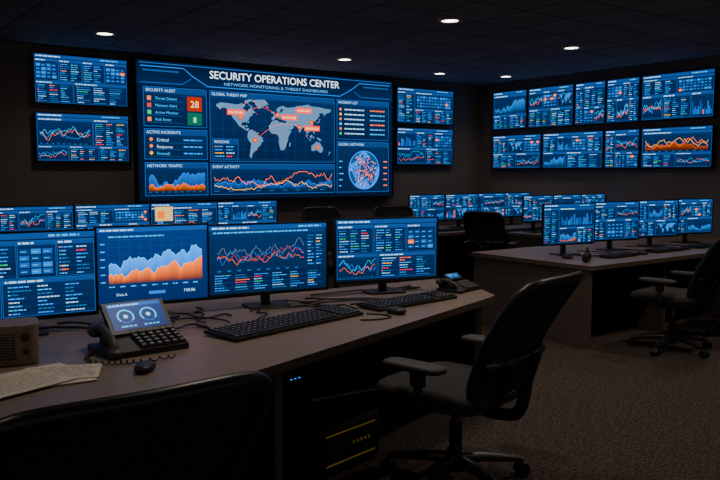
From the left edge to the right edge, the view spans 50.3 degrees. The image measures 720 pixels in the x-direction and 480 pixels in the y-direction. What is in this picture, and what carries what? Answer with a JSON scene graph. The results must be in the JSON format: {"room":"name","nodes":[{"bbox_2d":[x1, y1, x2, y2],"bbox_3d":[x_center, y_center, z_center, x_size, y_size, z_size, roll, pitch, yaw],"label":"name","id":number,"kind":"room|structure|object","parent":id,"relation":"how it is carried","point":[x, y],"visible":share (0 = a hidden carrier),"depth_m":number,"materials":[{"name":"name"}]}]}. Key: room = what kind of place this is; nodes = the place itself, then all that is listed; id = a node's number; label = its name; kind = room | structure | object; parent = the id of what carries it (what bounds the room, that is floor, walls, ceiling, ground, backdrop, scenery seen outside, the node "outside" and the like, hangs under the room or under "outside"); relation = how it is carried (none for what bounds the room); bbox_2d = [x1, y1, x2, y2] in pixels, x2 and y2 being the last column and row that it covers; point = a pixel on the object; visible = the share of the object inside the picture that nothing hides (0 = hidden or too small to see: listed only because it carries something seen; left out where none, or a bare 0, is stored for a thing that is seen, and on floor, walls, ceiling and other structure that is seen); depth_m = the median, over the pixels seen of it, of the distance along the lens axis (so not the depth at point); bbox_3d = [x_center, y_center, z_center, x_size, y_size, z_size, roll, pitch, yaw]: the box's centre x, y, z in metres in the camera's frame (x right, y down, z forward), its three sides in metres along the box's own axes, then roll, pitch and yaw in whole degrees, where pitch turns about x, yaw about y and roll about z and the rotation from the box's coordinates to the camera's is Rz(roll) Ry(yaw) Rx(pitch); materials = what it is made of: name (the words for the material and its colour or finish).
{"room":"control room","nodes":[
{"label":"control room","id":0,"kind":"room"},
{"bbox_2d":[0,42,479,225],"bbox_3d":[-3.119,-0.791,9.477,13.100,3.000,0.200,-4,6,-36],"label":"wall","id":1,"kind":"structure","parent":0,"point":[24,181],"depth_m":9.32,"materials":[{"name":"paint"}]},
{"bbox_2d":[31,52,128,107],"bbox_3d":[-3.297,-1.879,9.066,1.100,0.580,0.093,-4,6,-36],"label":"wall display","id":2,"kind":"object","parent":1,"relation":"attached to","point":[57,79],"visible":1,"depth_m":9.02,"materials":[{"name":"glass"}]},
{"bbox_2d":[34,111,129,162],"bbox_3d":[-3.297,-1.214,9.125,1.100,0.575,0.093,-4,6,-36],"label":"wall display","id":3,"kind":"object","parent":1,"relation":"attached to","point":[58,136],"visible":1,"depth_m":9.07,"materials":[{"name":"glass"}]},
{"bbox_2d":[131,57,393,202],"bbox_3d":[-1.152,-1.460,10.682,4.080,1.790,0.115,-4,6,-36],"label":"screen frame","id":4,"kind":"structure","parent":1,"relation":"attached to","point":[133,59],"depth_m":9.85,"materials":[{"name":"plastic"}]},
{"bbox_2d":[136,59,391,200],"bbox_3d":[-1.123,-1.456,10.643,4.030,1.740,0.004,-4,6,-36],"label":"display screen","id":5,"kind":"object","parent":4,"relation":"attached to","point":[206,132],"visible":1,"depth_m":10.45,"materials":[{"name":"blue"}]},
{"bbox_2d":[395,127,453,164],"bbox_3d":[1.032,-1.499,12.315,1.210,0.590,0.093,-4,6,-36],"label":"wall display","id":6,"kind":"object","parent":1,"relation":"attached to","point":[413,146],"visible":1,"depth_m":12.26,"materials":[{"name":"glass"}]},
{"bbox_2d":[395,86,453,125],"bbox_3d":[1.032,-2.132,12.259,1.210,0.560,0.093,-4,6,-36],"label":"wall display","id":7,"kind":"object","parent":1,"relation":"attached to","point":[412,105],"visible":1,"depth_m":12.21,"materials":[{"name":"glass"}]},
{"bbox_2d":[0,0,719,85],"bbox_3d":[0.510,-1.901,4.456,13.100,0.100,12.400,-4,6,-36],"label":"ceiling","id":8,"kind":"structure","parent":0,"point":[524,40],"depth_m":7.99,"materials":[{"name":"tile"}]},
{"bbox_2d":[93,31,115,35],"bbox_3d":[-2.673,-2.160,8.026,0.230,0.013,0.230,-4,6,-36],"label":"recessed light","id":9,"kind":"object","parent":8,"relation":"in","point":[101,33],"depth_m":8.02,"materials":[{"name":"white plastic"}]},
{"bbox_2d":[336,58,353,60],"bbox_3d":[-0.195,-2.323,9.865,0.230,0.013,0.230,-4,6,-36],"label":"recessed light","id":10,"kind":"object","parent":8,"relation":"in","point":[338,59],"depth_m":9.87,"materials":[{"name":"white plastic"}]},
{"bbox_2d":[432,72,446,74],"bbox_3d":[1.174,-2.448,11.270,0.230,0.013,0.230,-4,6,-36],"label":"recessed light","id":11,"kind":"object","parent":8,"relation":"in","point":[435,73],"depth_m":11.28,"materials":[{"name":"white plastic"}]},
{"bbox_2d":[438,18,461,23],"bbox_3d":[0.862,-2.099,7.336,0.230,0.013,0.230,-4,6,-36],"label":"recessed light","id":12,"kind":"object","parent":8,"relation":"in","point":[444,20],"depth_m":7.33,"materials":[{"name":"white plastic"}]},
{"bbox_2d":[498,75,512,77],"bbox_3d":[2.212,-2.479,11.614,0.230,0.013,0.230,-4,6,-36],"label":"recessed light","id":13,"kind":"object","parent":8,"relation":"in","point":[502,76],"depth_m":11.63,"materials":[{"name":"white plastic"}]},
{"bbox_2d":[562,46,581,49],"bbox_3d":[2.469,-2.241,8.941,0.230,0.013,0.230,-4,6,-36],"label":"recessed light","id":14,"kind":"object","parent":8,"relation":"in","point":[566,47],"depth_m":8.92,"materials":[{"name":"white plastic"}]},
{"bbox_2d":[283,272,719,479],"bbox_3d":[0.510,1.187,4.730,13.100,0.100,12.400,-4,6,-36],"label":"floor","id":15,"kind":"structure","parent":0,"point":[613,409],"depth_m":4.80,"materials":[{"name":"carpet"}]},
{"bbox_2d":[0,371,272,479],"bbox_3d":[-0.723,0.824,1.988,0.900,1.106,0.994,-3,6,-33],"label":"office chair","id":16,"kind":"object","parent":15,"relation":"on","point":[208,428],"visible":1,"depth_m":1.63,"materials":[{"name":"black fabric"}]},
{"bbox_2d":[99,252,330,309],"bbox_3d":[-1.884,0.545,7.204,3.250,0.740,1.000,-4,6,-36],"label":"desk","id":17,"kind":"object","parent":15,"relation":"on","point":[329,253],"visible":0.11,"depth_m":7.97,"materials":[{"name":"laminate"}]},
{"bbox_2d":[0,205,74,231],"bbox_3d":[-2.862,-0.041,6.688,0.690,0.520,0.190,-3,6,-32],"label":"computer monitor","id":18,"kind":"object","parent":17,"relation":"on","point":[42,217],"visible":0.46,"depth_m":6.64,"materials":[{"name":"plastic"}]},
{"bbox_2d":[74,203,150,228],"bbox_3d":[-2.299,-0.078,7.102,0.690,0.520,0.190,-3,6,-32],"label":"computer monitor","id":19,"kind":"object","parent":17,"relation":"on","point":[86,216],"visible":0.42,"depth_m":7.03,"materials":[{"name":"plastic"}]},
{"bbox_2d":[150,201,218,223],"bbox_3d":[-1.736,-0.115,7.517,0.690,0.520,0.190,-3,6,-32],"label":"computer monitor","id":20,"kind":"object","parent":17,"relation":"on","point":[206,211],"visible":0.37,"depth_m":7.45,"materials":[{"name":"plastic"}]},
{"bbox_2d":[218,200,277,223],"bbox_3d":[-1.190,-0.150,7.920,0.690,0.520,0.190,-3,6,-32],"label":"computer monitor","id":21,"kind":"object","parent":17,"relation":"on","point":[244,211],"visible":0.55,"depth_m":7.86,"materials":[{"name":"glass"}]},
{"bbox_2d":[0,278,494,479],"bbox_3d":[-0.649,0.855,3.715,4.770,0.740,2.700,-4,6,-36],"label":"desk","id":22,"kind":"object","parent":15,"relation":"on","point":[347,355],"visible":0.5,"depth_m":3.81,"materials":[{"name":"laminate"}]},
{"bbox_2d":[0,317,38,365],"bbox_3d":[-1.548,0.439,3.251,0.340,0.170,0.215,-2,5,-22],"label":"radio","id":23,"kind":"object","parent":22,"relation":"on","point":[19,337],"visible":1,"depth_m":3.20,"materials":[{"name":"beige plastic"}]},
{"bbox_2d":[0,228,98,335],"bbox_3d":[-1.708,0.213,3.807,0.760,0.522,0.190,-3,6,-30],"label":"computer monitor","id":24,"kind":"object","parent":22,"relation":"on","point":[45,274],"visible":0.98,"depth_m":3.83,"materials":[{"name":"plastic"}]},
{"bbox_2d":[0,362,101,398],"bbox_3d":[-1.258,0.541,2.993,0.379,0.013,0.575,4,7,41],"label":"paper stack","id":25,"kind":"object","parent":22,"relation":"on","point":[30,378],"visible":1,"depth_m":3.00,"materials":[{"name":"white paper"}]},
{"bbox_2d":[84,350,174,364],"bbox_3d":[-0.994,0.503,3.279,0.374,0.037,0.146,0,5,2],"label":"cord","id":26,"kind":"object","parent":22,"relation":"on","point":[89,353],"visible":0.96,"depth_m":3.25,"materials":[{"name":"rubber"}]},
{"bbox_2d":[87,297,188,360],"bbox_3d":[-1.019,0.403,3.510,0.374,0.212,0.300,-4,7,-40],"label":"desk phone","id":27,"kind":"object","parent":22,"relation":"on","point":[129,329],"visible":1,"depth_m":3.50,"materials":[{"name":"black plastic"}]},
{"bbox_2d":[134,360,155,372],"bbox_3d":[-0.878,0.516,3.128,0.075,0.038,0.128,0,5,4],"label":"computer mouse","id":28,"kind":"object","parent":22,"relation":"on","point":[146,366],"visible":1,"depth_m":3.09,"materials":[{"name":"black plastic"}]},
{"bbox_2d":[93,223,209,318],"bbox_3d":[-1.159,0.172,4.261,0.620,0.524,0.190,-3,6,-27],"label":"computer monitor","id":29,"kind":"object","parent":22,"relation":"on","point":[170,262],"visible":0.86,"depth_m":4.21,"materials":[{"name":"plastic"}]},
{"bbox_2d":[38,285,420,328],"bbox_3d":[-0.454,0.415,4.366,2.603,0.020,0.935,-4,6,-36],"label":"cable","id":30,"kind":"object","parent":22,"relation":"on","point":[318,304],"visible":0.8,"depth_m":4.51,"materials":[{"name":"rubber"}]},
{"bbox_2d":[209,221,327,308],"bbox_3d":[-0.568,0.145,4.641,0.765,0.510,0.190,-3,6,-26],"label":"computer monitor","id":31,"kind":"object","parent":22,"relation":"on","point":[265,259],"visible":0.95,"depth_m":4.59,"materials":[{"name":"plastic"}]},
{"bbox_2d":[204,305,362,341],"bbox_3d":[-0.378,0.434,4.079,0.250,0.035,0.930,4,7,40],"label":"keyboard","id":32,"kind":"object","parent":22,"relation":"on","point":[252,329],"visible":1,"depth_m":3.98,"materials":[{"name":"black plastic"}]},
{"bbox_2d":[333,216,438,294],"bbox_3d":[0.162,0.099,5.166,0.755,0.510,0.190,-2,5,-21],"label":"computer monitor","id":33,"kind":"object","parent":22,"relation":"on","point":[382,250],"visible":1,"depth_m":5.10,"materials":[{"name":"plastic"}]},
{"bbox_2d":[385,306,405,313],"bbox_3d":[0.206,0.403,4.398,0.133,0.040,0.078,5,7,43],"label":"computer mouse","id":34,"kind":"object","parent":22,"relation":"on","point":[393,310],"visible":1,"depth_m":4.37,"materials":[{"name":"black plastic"}]},
{"bbox_2d":[357,290,456,311],"bbox_3d":[0.302,0.374,4.754,0.700,0.034,0.200,-5,7,-43],"label":"keyboard","id":35,"kind":"object","parent":22,"relation":"on","point":[403,301],"visible":1,"depth_m":4.69,"materials":[{"name":"black plastic"}]},
{"bbox_2d":[436,272,479,293],"bbox_3d":[0.673,0.295,5.256,0.211,0.115,0.265,4,7,39],"label":"desk phone","id":36,"kind":"object","parent":22,"relation":"on","point":[454,282],"visible":1,"depth_m":5.21,"materials":[{"name":"black plastic"}]},
{"bbox_2d":[282,369,311,418],"bbox_3d":[-0.505,0.919,4.347,0.448,0.500,0.220,4,7,41],"label":"computer tower","id":37,"kind":"object","parent":15,"relation":"on","point":[296,388],"visible":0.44,"depth_m":4.18,"materials":[{"name":"grey plastic"}]},
{"bbox_2d":[301,207,341,287],"bbox_3d":[-0.307,0.201,8.827,0.683,1.138,0.829,-2,5,-22],"label":"office chair","id":38,"kind":"object","parent":15,"relation":"on","point":[308,213],"visible":0.17,"depth_m":9.05,"materials":[{"name":"black fabric"}]},
{"bbox_2d":[283,400,378,477],"bbox_3d":[-0.151,1.062,4.098,0.288,0.260,0.460,4,7,41],"label":"computer tower","id":39,"kind":"object","parent":15,"relation":"on","point":[324,440],"visible":0.98,"depth_m":3.98,"materials":[{"name":"grey plastic"}]},
{"bbox_2d":[373,205,414,281],"bbox_3d":[0.455,0.169,9.187,0.683,1.138,0.829,0,5,-2],"label":"office chair","id":40,"kind":"object","parent":15,"relation":"on","point":[382,210],"visible":0.07,"depth_m":9.48,"materials":[{"name":"black fabric"}]},
{"bbox_2d":[391,222,540,281],"bbox_3d":[1.703,0.179,11.334,2.650,0.740,1.100,-4,6,-36],"label":"desk","id":41,"kind":"object","parent":15,"relation":"on","point":[452,252],"visible":0.06,"depth_m":11.56,"materials":[{"name":"laminate"}]},
{"bbox_2d":[408,194,444,220],"bbox_3d":[0.915,-0.397,10.835,0.620,0.495,0.190,-3,6,-30],"label":"computer monitor","id":42,"kind":"object","parent":41,"relation":"on","point":[429,204],"visible":0.66,"depth_m":10.79,"materials":[{"name":"glass"}]},
{"bbox_2d":[439,228,464,231],"bbox_3d":[1.258,-0.144,10.601,0.450,0.034,0.150,-4,6,-36],"label":"keyboard","id":43,"kind":"object","parent":41,"relation":"on","point":[443,229],"visible":0.96,"depth_m":10.56,"materials":[{"name":"black plastic"}]},
{"bbox_2d":[445,193,478,227],"bbox_3d":[1.462,-0.432,11.238,0.620,0.495,0.190,-3,6,-30],"label":"computer monitor","id":44,"kind":"object","parent":41,"relation":"on","point":[456,205],"visible":0.9,"depth_m":11.16,"materials":[{"name":"glass"}]},
{"bbox_2d":[479,193,505,217],"bbox_3d":[1.920,-0.462,11.576,0.620,0.495,0.190,-3,6,-30],"label":"computer monitor","id":45,"kind":"object","parent":41,"relation":"on","point":[496,202],"visible":0.65,"depth_m":11.55,"materials":[{"name":"glass"}]},
{"bbox_2d":[505,192,530,224],"bbox_3d":[2.370,-0.492,11.908,0.620,0.495,0.190,-3,6,-30],"label":"computer monitor","id":46,"kind":"object","parent":41,"relation":"on","point":[513,200],"visible":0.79,"depth_m":11.85,"materials":[{"name":"glass"}]},
{"bbox_2d":[377,271,584,479],"bbox_3d":[0.553,0.674,3.740,0.961,1.095,0.806,5,7,44],"label":"office chair","id":47,"kind":"object","parent":15,"relation":"on","point":[504,368],"visible":1,"depth_m":3.55,"materials":[{"name":"black fabric"}]},
{"bbox_2d":[463,211,517,282],"bbox_3d":[1.642,0.147,9.802,0.683,1.074,0.829,3,6,27],"label":"office chair","id":48,"kind":"object","parent":15,"relation":"on","point":[484,230],"visible":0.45,"depth_m":9.53,"materials":[{"name":"black fabric"}]},
{"bbox_2d":[507,230,540,248],"bbox_3d":[2.880,0.244,10.604,1.730,0.740,0.720,-4,6,-36],"label":"desk","id":49,"kind":"object","parent":15,"relation":"on","point":[524,239],"visible":0.2,"depth_m":10.13,"materials":[{"name":"laminate"}]},
{"bbox_2d":[522,195,553,232],"bbox_3d":[2.364,-0.356,10.354,0.570,0.500,0.190,-3,6,-32],"label":"computer monitor","id":50,"kind":"object","parent":49,"relation":"on","point":[531,204],"visible":0.73,"depth_m":10.26,"materials":[{"name":"plastic"}]},
{"bbox_2d":[554,194,581,202],"bbox_3d":[2.855,-0.389,10.716,0.570,0.500,0.190,-3,6,-32],"label":"computer monitor","id":51,"kind":"object","parent":49,"relation":"on","point":[565,198],"visible":0.14,"depth_m":10.66,"materials":[{"name":"glass"}]},
{"bbox_2d":[582,193,605,202],"bbox_3d":[3.289,-0.417,11.036,0.570,0.500,0.190,-3,6,-32],"label":"computer monitor","id":52,"kind":"object","parent":49,"relation":"on","point":[586,198],"visible":0.31,"depth_m":10.99,"materials":[{"name":"glass"}]},
{"bbox_2d":[472,236,719,349],"bbox_3d":[2.964,0.452,8.255,3.500,0.740,1.470,-4,6,-36],"label":"desk","id":53,"kind":"object","parent":15,"relation":"on","point":[605,289],"visible":0.59,"depth_m":7.55,"materials":[{"name":"laminate"}]},
{"bbox_2d":[561,254,572,258],"bbox_3d":[1.950,0.156,7.208,0.068,0.035,0.116,-4,6,-36],"label":"computer mouse","id":54,"kind":"object","parent":53,"relation":"on","point":[564,255],"visible":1,"depth_m":7.18,"materials":[{"name":"black plastic"}]},
{"bbox_2d":[541,202,595,255],"bbox_3d":[2.017,-0.111,7.532,0.660,0.510,0.190,-3,6,-26],"label":"computer monitor","id":55,"kind":"object","parent":53,"relation":"on","point":[563,224],"visible":0.99,"depth_m":7.47,"materials":[{"name":"plastic"}]},
{"bbox_2d":[582,247,591,262],"bbox_3d":[2.053,0.131,6.932,0.068,0.134,0.180,2,6,23],"label":"computer mouse","id":56,"kind":"object","parent":53,"relation":"on","point":[586,257],"visible":1,"depth_m":6.86,"materials":[{"name":"black plastic"}]},
{"bbox_2d":[595,201,639,250],"bbox_3d":[2.620,-0.150,7.977,0.660,0.510,0.190,-3,6,-26],"label":"computer monitor","id":57,"kind":"object","parent":53,"relation":"on","point":[615,220],"visible":0.81,"depth_m":7.93,"materials":[{"name":"plastic"}]},
{"bbox_2d":[598,251,638,258],"bbox_3d":[2.487,0.144,7.356,0.460,0.034,0.150,-4,6,-38],"label":"keyboard","id":58,"kind":"object","parent":53,"relation":"on","point":[619,254],"visible":1,"depth_m":7.28,"materials":[{"name":"black plastic"}]},
{"bbox_2d":[563,242,701,255],"bbox_3d":[2.951,0.086,8.113,2.356,0.012,0.436,-4,6,-36],"label":"cable","id":59,"kind":"object","parent":53,"relation":"on","point":[673,242],"visible":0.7,"depth_m":8.18,"materials":[{"name":"rubber"}]},
{"bbox_2d":[636,251,647,254],"bbox_3d":[2.780,0.126,7.547,0.068,0.035,0.116,-4,6,-36],"label":"computer mouse","id":60,"kind":"object","parent":53,"relation":"on","point":[638,252],"visible":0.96,"depth_m":7.52,"materials":[{"name":"black plastic"}]},
{"bbox_2d":[632,199,678,246],"bbox_3d":[3.201,-0.188,8.404,0.660,0.510,0.190,-2,6,-24],"label":"computer monitor","id":61,"kind":"object","parent":53,"relation":"on","point":[658,218],"visible":0.88,"depth_m":8.37,"materials":[{"name":"plastic"}]},
{"bbox_2d":[644,247,683,252],"bbox_3d":[3.119,0.100,7.846,0.460,0.034,0.150,-3,6,-34],"label":"keyboard","id":62,"kind":"object","parent":53,"relation":"on","point":[665,249],"visible":0.99,"depth_m":7.77,"materials":[{"name":"black plastic"}]},
{"bbox_2d":[672,198,713,243],"bbox_3d":[3.766,-0.225,8.820,0.660,0.510,0.190,-2,5,-22],"label":"computer monitor","id":63,"kind":"object","parent":53,"relation":"on","point":[695,214],"visible":0.73,"depth_m":8.79,"materials":[{"name":"plastic"}]},
{"bbox_2d":[686,243,712,248],"bbox_3d":[3.721,0.061,8.290,0.460,0.034,0.150,-4,6,-36],"label":"keyboard","id":64,"kind":"object","parent":53,"relation":"on","point":[703,245],"visible":0.84,"depth_m":8.18,"materials":[{"name":"black plastic"}]},
{"bbox_2d":[627,237,719,357],"bbox_3d":[2.792,0.432,6.589,0.737,1.074,0.895,-4,7,-40],"label":"office chair","id":65,"kind":"object","parent":15,"relation":"on","point":[701,282],"visible":1,"depth_m":6.45,"materials":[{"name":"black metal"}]},
{"bbox_2d":[685,266,719,336],"bbox_3d":[3.624,0.364,7.350,0.737,1.074,0.895,-4,6,-36],"label":"office chair","id":66,"kind":"object","parent":15,"relation":"on","point":[716,319],"visible":0.36,"depth_m":7.50,"materials":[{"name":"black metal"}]},
{"bbox_2d":[479,57,719,238],"bbox_3d":[5.695,-0.696,8.415,0.200,3.000,12.000,-4,6,-36],"label":"wall","id":67,"kind":"structure","parent":0,"point":[623,184],"depth_m":11.05,"materials":[{"name":"paint"}]},
{"bbox_2d":[492,89,527,129],"bbox_3d":[2.454,-2.107,12.439,0.093,0.620,0.740,-4,6,-36],"label":"wall display","id":68,"kind":"object","parent":67,"relation":"attached to","point":[510,108],"visible":1,"depth_m":12.40,"materials":[{"name":"glass"}]},
{"bbox_2d":[492,133,541,168],"bbox_3d":[2.543,-1.425,12.379,0.093,0.550,1.040,-4,6,-36],"label":"wall display","id":69,"kind":"object","parent":67,"relation":"attached to","point":[520,151],"visible":1,"depth_m":12.33,"materials":[{"name":"glass"}]},
{"bbox_2d":[527,83,574,127],"bbox_3d":[2.948,-2.049,11.774,0.093,0.620,0.880,-4,6,-36],"label":"wall display","id":70,"kind":"object","parent":67,"relation":"attached to","point":[549,106],"visible":1,"depth_m":11.73,"materials":[{"name":"glass"}]},
{"bbox_2d":[541,130,604,168],"bbox_3d":[3.198,-1.346,11.498,0.093,0.550,1.120,-4,6,-36],"label":"wall display","id":71,"kind":"object","parent":67,"relation":"attached to","point":[578,149],"visible":1,"depth_m":11.44,"materials":[{"name":"glass"}]},
{"bbox_2d":[574,80,606,125],"bbox_3d":[3.382,-1.997,11.190,0.093,0.620,0.540,-4,6,-36],"label":"wall display","id":72,"kind":"object","parent":67,"relation":"attached to","point":[590,97],"visible":1,"depth_m":11.16,"materials":[{"name":"glass"}]},
{"bbox_2d":[604,128,640,168],"bbox_3d":[3.712,-1.285,10.805,0.093,0.550,0.570,-4,6,-36],"label":"wall display","id":73,"kind":"object","parent":67,"relation":"attached to","point":[622,147],"visible":1,"depth_m":10.77,"materials":[{"name":"glass"}]},
{"bbox_2d":[605,76,641,123],"bbox_3d":[3.709,-1.958,10.749,0.093,0.620,0.540,-4,6,-36],"label":"wall display","id":74,"kind":"object","parent":67,"relation":"attached to","point":[623,95],"visible":1,"depth_m":10.72,"materials":[{"name":"glass"}]},
{"bbox_2d":[640,124,715,167],"bbox_3d":[4.200,-1.227,10.149,0.093,0.550,1.030,-4,6,-36],"label":"wall display","id":75,"kind":"object","parent":67,"relation":"attached to","point":[693,146],"visible":1,"depth_m":10.09,"materials":[{"name":"glass"}]},
{"bbox_2d":[640,67,717,121],"bbox_3d":[4.194,-1.900,10.097,0.093,0.620,1.050,-4,6,-36],"label":"wall display","id":76,"kind":"object","parent":67,"relation":"attached to","point":[690,94],"visible":1,"depth_m":10.04,"materials":[{"name":"glass"}]}
]}

